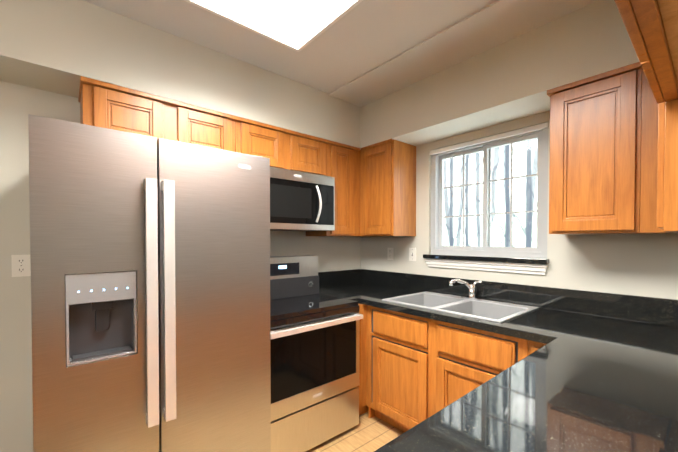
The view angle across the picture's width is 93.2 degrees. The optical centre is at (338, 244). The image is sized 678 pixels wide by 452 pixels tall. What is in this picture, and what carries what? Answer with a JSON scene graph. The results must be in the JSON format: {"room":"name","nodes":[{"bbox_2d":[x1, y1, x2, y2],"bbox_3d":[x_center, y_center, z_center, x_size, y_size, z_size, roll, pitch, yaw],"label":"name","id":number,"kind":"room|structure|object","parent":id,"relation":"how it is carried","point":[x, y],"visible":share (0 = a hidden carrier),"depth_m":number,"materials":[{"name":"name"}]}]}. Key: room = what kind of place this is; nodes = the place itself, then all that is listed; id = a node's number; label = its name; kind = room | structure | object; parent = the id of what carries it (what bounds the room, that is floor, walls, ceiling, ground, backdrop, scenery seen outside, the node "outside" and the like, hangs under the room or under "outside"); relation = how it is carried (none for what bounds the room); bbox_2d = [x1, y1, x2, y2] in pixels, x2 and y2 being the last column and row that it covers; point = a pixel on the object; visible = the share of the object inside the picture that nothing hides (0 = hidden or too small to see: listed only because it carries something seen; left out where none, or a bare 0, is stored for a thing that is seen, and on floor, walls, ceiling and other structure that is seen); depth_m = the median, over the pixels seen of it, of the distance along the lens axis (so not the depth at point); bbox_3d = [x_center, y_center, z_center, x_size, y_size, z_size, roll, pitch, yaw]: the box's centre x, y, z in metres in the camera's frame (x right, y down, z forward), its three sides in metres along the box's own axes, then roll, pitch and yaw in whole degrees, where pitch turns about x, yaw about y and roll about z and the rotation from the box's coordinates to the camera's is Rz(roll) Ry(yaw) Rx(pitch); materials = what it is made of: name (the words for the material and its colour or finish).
{"room":"kitchen","nodes":[
{"label":"kitchen","id":0,"kind":"room"},
{"bbox_2d":[0,0,359,147],"bbox_3d":[-1.425,-1.034,1.701,3.965,0.376,0.335,-1,1,-41],"label":"soffit","id":1,"kind":"structure","parent":0,"point":[59,46],"depth_m":1.78,"materials":[{"name":"paint"}]},
{"bbox_2d":[0,81,360,451],"bbox_3d":[-1.455,0.048,2.011,4.600,2.550,0.150,-1,1,-41],"label":"wall","id":2,"kind":"structure","parent":0,"point":[19,104],"depth_m":1.71,"materials":[{"name":"paint"}]},
{"bbox_2d":[11,255,30,276],"bbox_3d":[-1.690,0.111,1.706,0.072,0.116,0.008,-1,1,-41],"label":"electrical outlet","id":3,"kind":"object","parent":2,"relation":"attached to","point":[21,265],"visible":0.94,"depth_m":1.70,"materials":[{"name":"white plastic"}]},
{"bbox_2d":[78,76,173,140],"bbox_3d":[-1.242,-0.697,1.868,0.403,0.303,0.322,-1,1,-41],"label":"upper cabinet","id":4,"kind":"object","parent":2,"relation":"attached to","point":[111,106],"depth_m":1.74,"materials":[{"name":"brown wood"}]},
{"bbox_2d":[174,100,237,151],"bbox_3d":[-0.937,-0.701,2.128,0.398,0.303,0.322,-1,1,-41],"label":"upper cabinet","id":5,"kind":"object","parent":2,"relation":"attached to","point":[196,125],"depth_m":2.01,"materials":[{"name":"brown wood"}]},
{"bbox_2d":[238,117,289,169],"bbox_3d":[-0.636,-0.705,2.385,0.394,0.303,0.322,-1,1,-41],"label":"upper cabinet","id":6,"kind":"object","parent":2,"relation":"attached to","point":[255,138],"depth_m":2.28,"materials":[{"name":"brown wood"}]},
{"bbox_2d":[270,167,334,230],"bbox_3d":[-0.447,-0.327,2.461,0.769,0.426,0.460,-1,1,-41],"label":"over-the-range microwave","id":7,"kind":"object","parent":6,"relation":"attached to","point":[302,201],"visible":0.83,"depth_m":2.37,"materials":[{"name":"grey metal"}]},
{"bbox_2d":[290,130,329,175],"bbox_3d":[-0.342,-0.709,2.636,0.379,0.303,0.322,-1,1,-41],"label":"upper cabinet","id":8,"kind":"object","parent":2,"relation":"attached to","point":[308,153],"depth_m":2.53,"materials":[{"name":"brown wood"}]},
{"bbox_2d":[306,141,359,236],"bbox_3d":[-0.048,-0.471,2.891,0.392,0.786,0.322,-1,1,-41],"label":"upper cabinet","id":9,"kind":"object","parent":2,"relation":"attached to","point":[344,159],"depth_m":2.78,"materials":[{"name":"brown wood"}]},
{"bbox_2d":[83,0,597,106],"bbox_3d":[0.088,-1.253,0.185,4.600,0.132,4.900,-1,1,-41],"label":"ceiling","id":10,"kind":"structure","parent":0,"point":[363,53],"depth_m":1.89,"materials":[{"name":"paint"}]},
{"bbox_2d":[184,0,362,51],"bbox_3d":[-0.090,-1.171,1.218,0.650,0.087,1.220,-1,1,-41],"label":"ceiling light","id":11,"kind":"object","parent":10,"relation":"attached to","point":[297,25],"visible":1,"depth_m":1.59,"materials":[{"name":"white plastic"}]},
{"bbox_2d":[306,412,403,451],"bbox_3d":[0.088,1.411,0.226,4.600,0.120,4.900,-1,1,-41],"label":"floor","id":12,"kind":"structure","parent":0,"point":[372,434],"depth_m":2.19,"materials":[{"name":"ceramic tile"},{"name":"grout"}]},
{"bbox_2d":[28,114,270,451],"bbox_3d":[-0.969,0.430,1.700,0.908,1.772,0.903,-1,1,-41],"label":"fridge","id":13,"kind":"object","parent":12,"relation":"on","point":[150,289],"visible":1,"depth_m":1.30,"materials":[{"name":"grey metal"}]},
{"bbox_2d":[270,255,362,451],"bbox_3d":[-0.336,0.708,2.273,0.756,1.222,0.720,-1,1,-41],"label":"range","id":14,"kind":"object","parent":12,"relation":"on","point":[314,348],"visible":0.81,"depth_m":2.08,"materials":[{"name":"grey metal"}]},
{"bbox_2d":[357,303,424,418],"bbox_3d":[0.186,0.874,2.835,0.747,0.872,0.744,-1,1,-41],"label":"base cabinet","id":15,"kind":"object","parent":12,"relation":"on","point":[414,370],"depth_m":2.24,"materials":[{"name":"brown wood"}]},
{"bbox_2d":[318,269,677,451],"bbox_3d":[-0.137,0.370,1.318,3.197,0.179,2.617,-1,1,-41],"label":"countertop","id":16,"kind":"structure","parent":15,"relation":"on","point":[598,372],"depth_m":1.05,"materials":[{"name":"stone"}]},
{"bbox_2d":[382,291,538,322],"bbox_3d":[0.797,0.494,2.199,0.560,0.190,0.840,-1,1,-41],"label":"sink","id":17,"kind":"object","parent":16,"relation":"in","point":[495,311],"visible":0.35,"depth_m":2.23,"materials":[{"name":"silver metal"}]},
{"bbox_2d":[449,279,483,300],"bbox_3d":[0.914,0.320,2.300,0.209,0.152,0.160,-1,1,-41],"label":"faucet","id":18,"kind":"object","parent":16,"relation":"on","point":[472,291],"visible":1,"depth_m":2.33,"materials":[{"name":"silver metal"}]},
{"bbox_2d":[441,347,540,409],"bbox_3d":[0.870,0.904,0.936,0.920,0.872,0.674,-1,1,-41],"label":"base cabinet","id":19,"kind":"object","parent":12,"relation":"on","point":[530,352],"depth_m":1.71,"materials":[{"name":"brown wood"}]},
{"bbox_2d":[505,335,545,366],"bbox_3d":[1.171,0.892,1.707,0.714,0.872,0.215,-1,1,-41],"label":"base cabinet","id":20,"kind":"object","parent":12,"relation":"on","point":[515,348],"depth_m":1.61,"materials":[{"name":"brown wood"}]},
{"bbox_2d":[360,0,639,149],"bbox_3d":[0.955,-1.043,2.225,0.335,0.376,2.630,-1,1,-41],"label":"soffit","id":21,"kind":"structure","parent":0,"point":[517,77],"depth_m":1.96,"materials":[{"name":"paint"}]},
{"bbox_2d":[361,111,677,299],"bbox_3d":[1.828,0.054,1.594,0.150,2.550,4.750,-1,1,-41],"label":"wall","id":22,"kind":"structure","parent":0,"point":[645,265],"depth_m":1.99,"materials":[{"name":"paint"}]},
{"bbox_2d":[340,146,367,236],"bbox_3d":[0.237,-0.474,3.081,0.324,0.786,0.405,-1,1,-41],"label":"upper cabinet","id":23,"kind":"object","parent":22,"relation":"attached to","point":[364,151],"depth_m":2.85,"materials":[{"name":"brown wood"}]},
{"bbox_2d":[387,248,393,259],"bbox_3d":[0.488,0.085,3.040,0.008,0.116,0.072,-1,1,-41],"label":"electrical outlet","id":24,"kind":"object","parent":22,"relation":"attached to","point":[390,253],"visible":1,"depth_m":3.04,"materials":[{"name":"white plastic"}]},
{"bbox_2d":[368,139,415,236],"bbox_3d":[0.444,-0.470,2.839,0.324,0.786,0.342,-1,1,-41],"label":"upper cabinet","id":25,"kind":"object","parent":22,"relation":"attached to","point":[391,163],"depth_m":2.71,"materials":[{"name":"brown wood"}]},
{"bbox_2d":[409,248,415,260],"bbox_3d":[0.649,0.084,2.845,0.015,0.116,0.072,-1,1,-41],"label":"light switch","id":26,"kind":"object","parent":22,"relation":"attached to","point":[412,254],"visible":1,"depth_m":2.85,"materials":[{"name":"white plastic"}]},
{"bbox_2d":[423,254,548,274],"bbox_3d":[1.039,0.137,2.390,0.086,0.104,0.916,-1,1,-41],"label":"window sill","id":27,"kind":"structure","parent":22,"relation":"attached to","point":[519,265],"depth_m":2.30,"materials":[{"name":"stone"}]},
{"bbox_2d":[430,122,547,258],"bbox_3d":[1.095,-0.353,2.424,0.118,0.882,0.881,-1,1,-41],"label":"window","id":28,"kind":"structure","parent":22,"relation":"in","point":[486,145],"depth_m":2.39,"materials":[{"name":"grey plastic"}]},
{"bbox_2d":[547,62,655,234],"bbox_3d":[1.394,-0.453,1.727,0.324,0.786,0.370,-1,1,-41],"label":"upper cabinet","id":29,"kind":"object","parent":22,"relation":"attached to","point":[603,153],"depth_m":1.59,"materials":[{"name":"brown wood"}]},
{"label":"outside","id":30,"kind":"structure","parent":0,"visible":0},
{"bbox_2d":[444,139,537,246],"bbox_3d":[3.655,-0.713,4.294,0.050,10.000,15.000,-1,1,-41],"label":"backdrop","id":31,"kind":"structure","parent":30,"point":[497,172],"depth_m":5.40,"materials":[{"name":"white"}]},
{"bbox_3d":[0.474,-1.013,0.326,2.865,0.376,0.368,-1,1,-41],"label":"soffit","id":32,"kind":"structure","parent":0,"visible":0},
{"bbox_2d":[654,16,677,232],"bbox_3d":[1.447,-0.445,1.194,0.260,0.786,0.350,-1,1,-41],"label":"upper cabinet","id":33,"kind":"object","parent":32,"relation":"hanging from","point":[666,31],"depth_m":1.21,"materials":[{"name":"brown wood"}]}
]}

